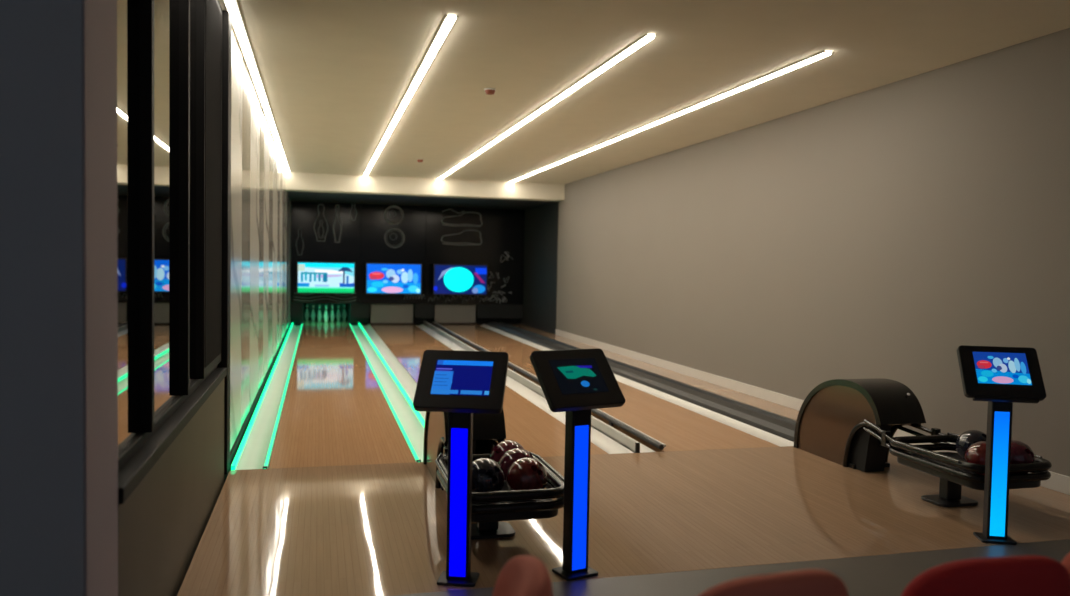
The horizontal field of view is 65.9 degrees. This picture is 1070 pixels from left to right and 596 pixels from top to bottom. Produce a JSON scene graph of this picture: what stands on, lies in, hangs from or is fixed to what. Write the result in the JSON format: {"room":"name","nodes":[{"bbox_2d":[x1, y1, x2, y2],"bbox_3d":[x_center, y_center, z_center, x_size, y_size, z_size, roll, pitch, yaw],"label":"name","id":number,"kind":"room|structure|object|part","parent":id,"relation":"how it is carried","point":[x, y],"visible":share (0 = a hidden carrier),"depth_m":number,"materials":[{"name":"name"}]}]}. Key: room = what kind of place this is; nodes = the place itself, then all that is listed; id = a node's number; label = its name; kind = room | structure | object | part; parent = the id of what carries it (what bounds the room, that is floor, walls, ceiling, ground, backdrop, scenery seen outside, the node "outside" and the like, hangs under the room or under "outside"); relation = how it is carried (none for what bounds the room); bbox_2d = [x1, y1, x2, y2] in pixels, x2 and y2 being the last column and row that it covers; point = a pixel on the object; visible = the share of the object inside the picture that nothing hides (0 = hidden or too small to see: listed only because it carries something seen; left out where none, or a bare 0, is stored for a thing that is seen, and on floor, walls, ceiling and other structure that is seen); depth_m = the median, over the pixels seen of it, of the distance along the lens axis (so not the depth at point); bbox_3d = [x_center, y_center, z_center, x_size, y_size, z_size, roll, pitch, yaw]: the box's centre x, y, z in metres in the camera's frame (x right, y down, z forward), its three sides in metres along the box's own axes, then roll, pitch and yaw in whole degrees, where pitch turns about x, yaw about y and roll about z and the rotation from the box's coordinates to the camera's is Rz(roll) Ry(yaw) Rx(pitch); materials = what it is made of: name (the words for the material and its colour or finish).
{"room":"games hall","nodes":[
{"label":"games hall","id":0,"kind":"room"},
{"bbox_2d":[0,0,117,595],"bbox_3d":[-2.543,-0.226,2.100,2.621,3.164,0.380,0,2,-15],"label":"wall","id":1,"kind":"structure","parent":0,"point":[59,234],"depth_m":2.24,"materials":[{"name":"grey paint"}]},
{"bbox_2d":[118,27,290,595],"bbox_3d":[-3.860,-0.551,11.998,0.142,3.366,19.435,0,2,-15],"label":"wall","id":2,"kind":"structure","parent":0,"point":[260,312],"depth_m":6.30,"materials":[{"name":"white paint"}]},
{"bbox_2d":[117,0,226,503],"bbox_3d":[-1.775,-0.638,4.095,0.155,2.474,3.110,0,2,-15],"label":"window","id":3,"kind":"structure","parent":2,"relation":"in","point":[169,52],"depth_m":3.80,"materials":[{"name":"glass"}]},
{"bbox_3d":[-1.474,-0.634,2.911,0.015,2.374,0.670,0,2,-15],"label":"mirror pane","id":4,"kind":"part","parent":3,"relation":"part of","materials":[{"name":"grey mirror"}]},
{"bbox_3d":[-1.684,-0.671,3.713,0.015,2.374,0.890,0,2,-15],"label":"mirror pane","id":5,"kind":"part","parent":3,"relation":"part of","materials":[{"name":"grey mirror"}]},
{"bbox_3d":[-1.796,0.548,4.143,0.155,0.100,3.110,0,2,-15],"label":"sill","id":6,"kind":"part","parent":3,"relation":"part of","materials":[{"name":"paint"}]},
{"bbox_3d":[-1.881,-0.704,4.460,0.015,2.374,0.555,0,2,-15],"label":"mirror pane","id":7,"kind":"part","parent":3,"relation":"part of","materials":[{"name":"black mirror"}]},
{"bbox_3d":[-2.056,-0.736,5.157,0.099,2.374,0.885,0,2,-15],"label":"dark panel","id":8,"kind":"part","parent":3,"relation":"part of","materials":[{"name":"paint"}]},
{"bbox_2d":[217,10,231,473],"bbox_3d":[-2.200,-0.365,5.711,0.158,3.164,0.195,0,2,-15],"label":"post","id":9,"kind":"object","parent":2,"relation":"attached to","point":[226,19],"visible":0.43,"depth_m":5.64,"materials":[{"name":"paint"}]},
{"bbox_2d":[230,323,289,461],"bbox_3d":[-3.931,0.893,12.467,0.021,0.040,13.580,0,2,-15],"label":"baseboard","id":10,"kind":"structure","parent":2,"relation":"attached to","point":[238,438],"depth_m":8.21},
{"bbox_2d":[305,243,434,321],"bbox_3d":[-3.704,-0.795,22.162,5.770,3.040,0.150,0,2,-15],"label":"wall","id":11,"kind":"structure","parent":0,"point":[360,243],"depth_m":21.89,"materials":[{"name":"black paint"}]},
{"bbox_2d":[293,322,486,325],"bbox_3d":[-1.560,1.046,14.348,5.570,0.070,16.200,0,2,-15],"label":"floor","id":12,"kind":"structure","parent":0,"point":[348,322],"depth_m":21.17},
{"bbox_2d":[231,322,302,469],"bbox_3d":[-3.804,0.950,12.617,0.244,0.140,14.000,0,2,-15],"label":"gutter","id":13,"kind":"object","parent":12,"relation":"on","point":[255,449],"visible":0.82,"depth_m":8.04,"materials":[{"name":"plastic"}]},
{"bbox_2d":[291,303,304,323],"bbox_3d":[-5.806,0.319,20.207,0.275,0.495,2.300,0,2,-15],"label":"divider","id":14,"kind":"object","parent":12,"relation":"on","point":[297,309],"visible":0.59,"depth_m":19.11,"materials":[{"name":"black"}]},
{"bbox_2d":[268,318,415,468],"bbox_3d":[-3.414,0.933,13.701,1.050,0.120,15.900,0,2,-15],"label":"lane","id":15,"kind":"object","parent":12,"relation":"on","point":[335,411],"visible":0.71,"depth_m":8.18,"materials":[{"name":"brown wood"}]},
{"bbox_2d":[305,305,308,319],"bbox_3d":[-5.727,0.356,20.718,0.120,0.381,0.120,0,2,-15],"label":"pin","id":16,"kind":"object","parent":15,"relation":"on","point":[306,311],"visible":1,"depth_m":20.69,"materials":[{"name":"beige plastic"}]},
{"bbox_2d":[311,305,315,320],"bbox_3d":[-5.513,0.369,20.501,0.120,0.381,0.120,0,2,-15],"label":"pin","id":17,"kind":"object","parent":15,"relation":"on","point":[313,315],"visible":1,"depth_m":20.47,"materials":[{"name":"beige plastic"}]},
{"bbox_2d":[317,306,321,320],"bbox_3d":[-5.298,0.382,20.285,0.120,0.381,0.120,0,2,-15],"label":"pin","id":18,"kind":"object","parent":15,"relation":"on","point":[319,315],"visible":1,"depth_m":20.25,"materials":[{"name":"beige plastic"}]},
{"bbox_2d":[306,303,344,317],"bbox_3d":[-5.392,0.292,21.246,0.974,0.440,0.040,0,2,-15],"label":"curtain","id":19,"kind":"object","parent":15,"relation":"on","point":[335,305],"visible":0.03,"depth_m":21.22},
{"bbox_2d":[324,306,328,321],"bbox_3d":[-5.084,0.394,20.069,0.120,0.381,0.120,0,2,-15],"label":"pin","id":20,"kind":"object","parent":15,"relation":"on","point":[326,316],"visible":1,"depth_m":20.04,"materials":[{"name":"beige plastic"}]},
{"bbox_2d":[330,306,334,320],"bbox_3d":[-5.003,0.384,20.363,0.120,0.381,0.120,0,2,-15],"label":"pin","id":21,"kind":"object","parent":15,"relation":"on","point":[332,315],"visible":1,"depth_m":20.33,"materials":[{"name":"beige plastic"}]},
{"bbox_2d":[336,305,340,320],"bbox_3d":[-4.923,0.374,20.657,0.120,0.381,0.120,0,2,-15],"label":"pin","id":22,"kind":"object","parent":15,"relation":"on","point":[338,314],"visible":1,"depth_m":20.63,"materials":[{"name":"beige plastic"}]},
{"bbox_2d":[342,305,346,319],"bbox_3d":[-4.842,0.363,20.950,0.120,0.381,0.120,0,2,-15],"label":"pin","id":23,"kind":"object","parent":15,"relation":"on","point":[344,314],"visible":1,"depth_m":20.92,"materials":[{"name":"beige plastic"}]},
{"bbox_2d":[347,303,368,323],"bbox_3d":[-4.426,0.329,20.570,0.440,0.495,2.300,0,2,-15],"label":"divider","id":24,"kind":"object","parent":12,"relation":"on","point":[356,312],"visible":0.71,"depth_m":19.49,"materials":[{"name":"black"}]},
{"bbox_2d":[349,322,424,461],"bbox_3d":[-2.543,0.960,12.948,0.240,0.140,14.000,0,2,-15],"label":"gutter","id":25,"kind":"object","parent":12,"relation":"on","point":[410,421],"visible":0.75,"depth_m":9.17,"materials":[{"name":"plastic"}]},
{"bbox_2d":[361,324,425,419],"bbox_3d":[-2.314,0.978,13.009,0.210,0.106,14.000,0,2,-15],"label":"gutter","id":26,"kind":"object","parent":12,"relation":"on","point":[409,385],"visible":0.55,"depth_m":12.09,"materials":[{"name":"plastic"}]},
{"bbox_2d":[413,304,433,323],"bbox_3d":[-2.954,0.341,20.957,0.445,0.495,2.300,0,2,-15],"label":"divider","id":27,"kind":"object","parent":12,"relation":"on","point":[421,312],"visible":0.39,"depth_m":19.87,"materials":[{"name":"black"}]},
{"bbox_2d":[366,318,607,456],"bbox_3d":[-1.940,0.945,14.089,1.050,0.120,15.900,0,2,-15],"label":"lane","id":28,"kind":"object","parent":12,"relation":"on","point":[538,432],"visible":0.21,"depth_m":8.52,"materials":[{"name":"brown wood"}]},
{"bbox_2d":[370,304,413,323],"bbox_3d":[-3.421,0.379,19.738,1.040,0.470,0.042,0,2,-15],"label":"wall panel","id":29,"kind":"object","parent":28,"relation":"on","point":[380,313],"visible":1,"depth_m":19.73,"materials":[{"name":"grey plastic"}]},
{"bbox_2d":[475,304,522,323],"bbox_3d":[-1.143,0.355,21.433,1.139,0.495,2.300,0,2,-15],"label":"divider","id":30,"kind":"object","parent":12,"relation":"on","point":[484,313],"visible":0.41,"depth_m":20.37,"materials":[{"name":"black"}]},
{"bbox_2d":[417,324,633,453],"bbox_3d":[-1.081,0.988,13.333,0.216,0.106,14.000,0,2,-15],"label":"gutter","id":31,"kind":"object","parent":12,"relation":"on","point":[599,439],"visible":0.32,"depth_m":9.07,"materials":[{"name":"plastic"}]},
{"bbox_2d":[423,321,639,452],"bbox_3d":[-0.941,0.943,13.314,0.034,0.183,13.904,0,2,-15],"label":"rail","id":32,"kind":"object","parent":12,"relation":"on","point":[614,434],"visible":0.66,"depth_m":7.69,"materials":[{"name":"metal"}]},
{"bbox_3d":[0.820,1.248,6.608,0.034,0.180,0.024,0,2,-15],"label":"plate","id":33,"kind":"part","parent":32,"relation":"part of","materials":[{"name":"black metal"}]},
{"bbox_2d":[431,318,779,451],"bbox_3d":[-0.466,0.956,14.476,1.050,0.120,15.900,0,2,-15],"label":"lane","id":34,"kind":"object","parent":12,"relation":"on","point":[680,428],"visible":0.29,"depth_m":8.18,"materials":[{"name":"brown wood"}]},
{"bbox_2d":[435,304,475,323],"bbox_3d":[-1.947,0.390,20.125,1.040,0.470,0.042,0,2,-15],"label":"wall panel","id":35,"kind":"object","parent":34,"relation":"on","point":[444,313],"visible":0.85,"depth_m":20.11,"materials":[{"name":"grey plastic"}]},
{"bbox_2d":[431,322,665,449],"bbox_3d":[-0.732,0.918,13.370,0.056,0.076,13.900,0,2,-15],"label":"rail","id":36,"kind":"object","parent":34,"relation":"attached to","point":[612,420],"visible":0.77,"depth_m":7.86,"materials":[{"name":"silver metal"}]},
{"bbox_2d":[480,324,793,446],"bbox_3d":[0.395,0.999,13.721,0.220,0.106,14.000,0,2,-15],"label":"gutter","id":37,"kind":"object","parent":12,"relation":"on","point":[746,428],"visible":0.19,"depth_m":8.90,"materials":[{"name":"dark grey plastic"}]},
{"bbox_2d":[487,322,795,441],"bbox_3d":[0.746,0.975,13.629,0.387,0.195,13.654,0,2,-15],"label":"gutter","id":38,"kind":"object","parent":12,"relation":"on","point":[781,426],"visible":0.4,"depth_m":9.35,"materials":[{"name":"grey metal"}]},
{"bbox_2d":[639,442,654,452],"bbox_3d":[-0.864,0.990,13.390,0.144,0.106,14.000,0,2,-15],"label":"gutter","id":39,"kind":"object","parent":12,"relation":"on","point":[643,448],"visible":0.06,"depth_m":6.84,"materials":[{"name":"plastic"}]},
{"bbox_2d":[287,191,556,209],"bbox_3d":[-2.924,-2.420,19.541,5.920,0.446,5.570,0,2,-15],"label":"ceiling","id":40,"kind":"structure","parent":0,"point":[295,196],"depth_m":18.11,"materials":[{"name":"grey paint"}]},
{"bbox_2d":[291,202,360,302],"bbox_3d":[-4.872,-1.069,19.231,1.565,2.379,0.138,0,2,-15],"label":"wall panel","id":41,"kind":"object","parent":40,"relation":"attached to","point":[320,232],"visible":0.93,"depth_m":19.16,"materials":[{"name":"black metal"}]},
{"bbox_2d":[297,261,355,293],"bbox_3d":[-4.810,-0.468,18.999,1.300,0.735,0.423,0,2,-15],"label":"television","id":42,"kind":"object","parent":41,"relation":"attached to","point":[312,277],"visible":1,"depth_m":18.81,"materials":[{"name":"multicoloured glass"}]},
{"bbox_2d":[360,204,425,303],"bbox_3d":[-3.363,-1.033,19.596,1.529,2.334,0.081,0,2,-15],"label":"wall panel","id":43,"kind":"object","parent":40,"relation":"attached to","point":[389,233],"visible":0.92,"depth_m":19.56,"materials":[{"name":"black metal"}]},
{"bbox_2d":[365,262,421,294],"bbox_3d":[-3.331,-0.456,19.388,1.300,0.735,0.422,0,2,-15],"label":"television","id":44,"kind":"object","parent":43,"relation":"attached to","point":[380,278],"visible":1,"depth_m":19.20,"materials":[{"name":"multicoloured glass"}]},
{"bbox_2d":[425,206,524,303],"bbox_3d":[-1.452,-1.018,20.101,2.430,2.334,0.078,0,2,-15],"label":"wall panel","id":45,"kind":"object","parent":40,"relation":"attached to","point":[494,238],"visible":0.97,"depth_m":20.10,"materials":[{"name":"black metal"}]},
{"bbox_2d":[433,264,487,294],"bbox_3d":[-1.814,-0.445,19.795,1.300,0.735,0.408,0,2,-15],"label":"television","id":46,"kind":"object","parent":45,"relation":"attached to","point":[448,279],"visible":1,"depth_m":19.60,"materials":[{"name":"blue glass"}]},
{"bbox_2d":[177,325,1069,595],"bbox_3d":[-1.582,1.152,9.121,8.270,0.120,21.300,0,2,-15],"label":"floor","id":47,"kind":"structure","parent":0,"point":[366,529],"depth_m":4.70,"materials":[{"name":"brown wood"}]},
{"bbox_2d":[413,350,508,586],"bbox_3d":[-0.349,0.791,3.869,0.410,1.070,0.251,1,2,5],"label":"stand","id":48,"kind":"object","parent":47,"relation":"on","point":[461,384],"visible":1,"depth_m":3.83,"materials":[{"name":"black"}]},
{"bbox_3d":[-0.360,1.319,3.877,0.180,0.014,0.150,1,2,5],"label":"plate","id":49,"kind":"part","parent":48,"relation":"part of","materials":[{"name":"black metal"}]},
{"bbox_2d":[423,410,563,539],"bbox_3d":[-0.360,0.946,5.127,0.624,0.662,2.141,0,2,-15],"label":"bowling ball return","id":50,"kind":"object","parent":47,"relation":"on","point":[488,508],"visible":0.52,"depth_m":4.53,"materials":[{"name":"brown metal"}]},
{"bbox_3d":[-0.667,0.945,5.590,0.018,0.613,1.000,0,2,-15],"label":"panel","id":51,"kind":"part","parent":50,"relation":"part of","materials":[{"name":"brown metal"}]},
{"bbox_3d":[-0.485,0.940,4.517,0.072,0.025,0.723,0,2,-15],"label":"rail","id":52,"kind":"part","parent":50,"relation":"part of","materials":[{"name":"silver metal"}]},
{"bbox_3d":[-0.340,0.947,5.676,0.018,0.613,1.000,0,2,-15],"label":"panel","id":53,"kind":"part","parent":50,"relation":"part of","materials":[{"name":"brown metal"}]},
{"bbox_2d":[472,458,504,491],"bbox_3d":[-0.268,0.951,4.335,0.217,0.217,0.217,1,2,10],"label":"ball","id":54,"kind":"object","parent":50,"relation":"on","point":[488,475],"visible":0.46,"depth_m":4.25,"materials":[{"name":"black plastic"}]},
{"bbox_3d":[-0.270,1.290,4.577,0.300,0.018,0.220,0,2,-15],"label":"plate","id":55,"kind":"part","parent":50,"relation":"part of","materials":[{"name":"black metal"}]},
{"bbox_2d":[490,440,524,462],"bbox_3d":[-0.155,0.934,4.788,0.217,0.217,0.217,2,2,12],"label":"ball","id":56,"kind":"object","parent":50,"relation":"on","point":[499,449],"visible":0.27,"depth_m":4.73,"materials":[{"name":"red plastic"}]},
{"bbox_2d":[471,484,557,521],"bbox_3d":[-0.200,1.079,4.513,0.500,0.052,0.760,0,2,-15],"label":"tray","id":57,"kind":"object","parent":50,"relation":"on","point":[495,517],"depth_m":4.16,"materials":[{"name":"black metal"}]},
{"bbox_2d":[498,448,533,485],"bbox_3d":[-0.099,0.944,4.575,0.217,0.217,0.217,2,2,13],"label":"ball","id":58,"kind":"object","parent":50,"relation":"on","point":[512,455],"visible":0.39,"depth_m":4.52,"materials":[{"name":"red plastic"}]},
{"bbox_2d":[506,457,546,490],"bbox_3d":[-0.043,0.954,4.362,0.217,0.217,0.217,1,2,10],"label":"ball","id":59,"kind":"object","parent":50,"relation":"on","point":[526,473],"visible":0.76,"depth_m":4.29,"materials":[{"name":"plastic"}]},
{"bbox_3d":[0.069,0.944,4.663,0.061,0.025,0.725,0,2,-19],"label":"rail","id":60,"kind":"part","parent":50,"relation":"part of","materials":[{"name":"silver metal"}]},
{"bbox_2d":[492,555,551,595],"bbox_3d":[-0.233,1.008,1.871,0.533,0.797,0.480,1,2,-3],"label":"padded chair","id":61,"kind":"object","parent":47,"relation":"on","point":[524,575],"visible":1,"depth_m":1.89,"materials":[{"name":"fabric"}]},
{"bbox_2d":[530,348,624,580],"bbox_3d":[0.197,0.794,3.982,0.410,1.074,0.248,0,3,-30],"label":"stand","id":62,"kind":"object","parent":47,"relation":"on","point":[576,382],"visible":1,"depth_m":3.94,"materials":[{"name":"black"}]},
{"bbox_3d":[0.194,1.325,3.991,0.180,0.014,0.150,0,3,-30],"label":"plate","id":63,"kind":"part","parent":62,"relation":"part of","materials":[{"name":"black metal"}]},
{"bbox_2d":[699,569,847,595],"bbox_3d":[0.485,1.012,2.096,0.480,0.797,0.533,0,2,-19],"label":"padded chair","id":64,"kind":"object","parent":47,"relation":"on","point":[809,582],"visible":1,"depth_m":1.84,"materials":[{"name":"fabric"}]},
{"bbox_2d":[794,378,1051,506],"bbox_3d":[2.599,0.969,5.905,0.624,0.662,2.141,0,2,-15],"label":"bowling ball return","id":65,"kind":"object","parent":47,"relation":"on","point":[852,423],"visible":0.94,"depth_m":6.00,"materials":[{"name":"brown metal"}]},
{"bbox_3d":[2.331,0.968,6.379,0.018,0.613,1.000,0,2,-15],"label":"panel","id":66,"kind":"part","parent":65,"relation":"part of","materials":[{"name":"brown wood"}]},
{"bbox_3d":[2.449,1.253,6.588,0.320,0.030,0.750,0,2,-15],"label":"plate","id":67,"kind":"part","parent":65,"relation":"part of","materials":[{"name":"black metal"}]},
{"bbox_3d":[2.429,0.988,5.829,0.042,0.078,0.414,1,2,-2],"label":"rail","id":68,"kind":"part","parent":65,"relation":"part of","materials":[{"name":"silver metal"}]},
{"bbox_3d":[2.430,0.933,5.827,0.042,0.078,0.414,1,2,-2],"label":"rail","id":69,"kind":"part","parent":65,"relation":"part of","materials":[{"name":"silver metal"}]},
{"bbox_3d":[2.454,0.963,5.290,0.061,0.025,0.725,1,2,-11],"label":"rail","id":70,"kind":"part","parent":65,"relation":"part of","materials":[{"name":"silver metal"}]},
{"bbox_3d":[2.785,0.991,5.923,0.042,0.078,0.414,0,3,-27],"label":"rail","id":71,"kind":"part","parent":65,"relation":"part of","materials":[{"name":"silver metal"}]},
{"bbox_3d":[2.786,0.936,5.921,0.042,0.078,0.414,0,3,-27],"label":"rail","id":72,"kind":"part","parent":65,"relation":"part of","materials":[{"name":"silver metal"}]},
{"bbox_3d":[2.689,1.314,5.355,0.300,0.018,0.220,0,2,-15],"label":"plate","id":73,"kind":"part","parent":65,"relation":"part of","materials":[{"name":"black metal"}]},
{"bbox_2d":[897,452,1040,490],"bbox_3d":[2.760,1.102,5.292,0.500,0.052,0.760,0,2,-15],"label":"tray","id":74,"kind":"object","parent":65,"relation":"on","point":[977,484],"depth_m":5.09,"materials":[{"name":"black metal"}]},
{"bbox_2d":[956,430,986,459],"bbox_3d":[2.858,0.967,5.363,0.217,0.217,0.217,1,2,10],"label":"ball","id":75,"kind":"object","parent":65,"relation":"on","point":[966,439],"visible":0.56,"depth_m":5.32,"materials":[{"name":"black plastic"}]},
{"bbox_2d":[965,441,985,474],"bbox_3d":[2.726,0.979,4.998,0.217,0.217,0.217,1,2,7],"label":"ball","id":76,"kind":"object","parent":65,"relation":"on","point":[976,453],"visible":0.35,"depth_m":4.95,"materials":[{"name":"plastic"}]},
{"bbox_3d":[3.028,0.968,5.441,0.061,0.025,0.725,0,2,-19],"label":"rail","id":77,"kind":"part","parent":65,"relation":"part of","materials":[{"name":"metal"}]},
{"bbox_2d":[1010,440,1034,473],"bbox_3d":[2.939,0.981,5.054,0.217,0.217,0.217,1,2,10],"label":"ball","id":78,"kind":"object","parent":65,"relation":"on","point":[1021,452],"visible":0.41,"depth_m":4.97,"materials":[{"name":"red plastic"}]},
{"bbox_2d":[901,555,1069,595],"bbox_3d":[1.100,1.017,2.237,0.480,0.797,0.533,1,2,-11],"label":"padded chair","id":79,"kind":"object","parent":47,"relation":"on","point":[1027,575],"visible":1,"depth_m":1.97,"materials":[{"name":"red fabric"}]},
{"bbox_2d":[957,345,1045,544],"bbox_3d":[2.581,0.813,4.601,0.410,1.075,0.203,1,2,9],"label":"stand","id":80,"kind":"object","parent":47,"relation":"on","point":[1001,377],"visible":1,"depth_m":4.56,"materials":[{"name":"blue"}]},
{"bbox_3d":[2.570,1.343,4.611,0.180,0.014,0.150,1,2,9],"label":"plate","id":81,"kind":"part","parent":80,"relation":"part of","materials":[{"name":"black metal"}]},
{"bbox_2d":[1061,552,1069,574],"bbox_3d":[1.633,1.018,2.459,0.480,0.797,0.533,1,2,-9],"label":"padded chair","id":82,"kind":"object","parent":47,"relation":"on","point":[1066,561],"visible":0.05,"depth_m":2.25,"materials":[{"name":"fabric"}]},
{"bbox_2d":[219,0,1069,183],"bbox_3d":[-1.027,-2.058,7.399,8.420,0.120,17.970,0,2,-15],"label":"ceiling","id":83,"kind":"structure","parent":0,"point":[335,75],"depth_m":6.92,"materials":[{"name":"paint"}]},
{"bbox_2d":[224,0,290,172],"bbox_3d":[-3.102,-2.115,9.635,0.079,0.022,12.574,0,2,-15],"label":"recessed light","id":84,"kind":"object","parent":83,"relation":"in","point":[232,7],"visible":1,"depth_m":7.12,"materials":[{"name":"white plastic"}]},
{"bbox_2d":[363,15,457,175],"bbox_3d":[-1.939,-2.142,10.829,0.076,0.022,10.854,0,2,-15],"label":"recessed light","id":85,"kind":"object","parent":83,"relation":"in","point":[448,22],"visible":1,"depth_m":7.39,"materials":[{"name":"white plastic"}]},
{"bbox_2d":[285,172,564,201],"bbox_3d":[-2.158,-2.288,16.623,5.920,0.446,0.450,0,2,-15],"label":"beam","id":86,"kind":"structure","parent":83,"relation":"attached to","point":[294,181],"depth_m":16.39,"materials":[{"name":"paint"}]},
{"bbox_2d":[484,88,495,94],"bbox_3d":[-0.432,-1.982,7.926,0.116,0.052,0.116,0,2,-15],"label":"smoke detector","id":87,"kind":"object","parent":83,"relation":"attached to","point":[489,91],"visible":1,"depth_m":7.89,"materials":[{"name":"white plastic"}]},
{"bbox_2d":[437,34,655,179],"bbox_3d":[-0.536,-2.131,11.198,0.076,0.022,10.854,0,2,-15],"label":"recessed light","id":88,"kind":"object","parent":83,"relation":"in","point":[646,38],"visible":1,"depth_m":7.87,"materials":[{"name":"white plastic"}]},
{"bbox_2d":[509,51,832,182],"bbox_3d":[0.875,-2.120,11.569,0.076,0.022,10.854,0,2,-15],"label":"recessed light","id":89,"kind":"object","parent":83,"relation":"in","point":[822,54],"visible":1,"depth_m":8.32,"materials":[{"name":"white plastic"}]},
{"bbox_2d":[509,28,1069,476],"bbox_3d":[2.169,-0.417,11.432,0.162,3.366,24.000,0,2,-15],"label":"wall","id":90,"kind":"structure","parent":0,"point":[885,231],"depth_m":7.82,"materials":[{"name":"beige paint"}]},
{"bbox_2d":[555,329,1069,494],"bbox_3d":[2.767,1.125,8.808,0.018,0.120,18.290,0,2,-15],"label":"baseboard","id":91,"kind":"structure","parent":90,"relation":"attached to","point":[1057,482],"depth_m":10.17,"materials":[{"name":"white paint"}]}
]}

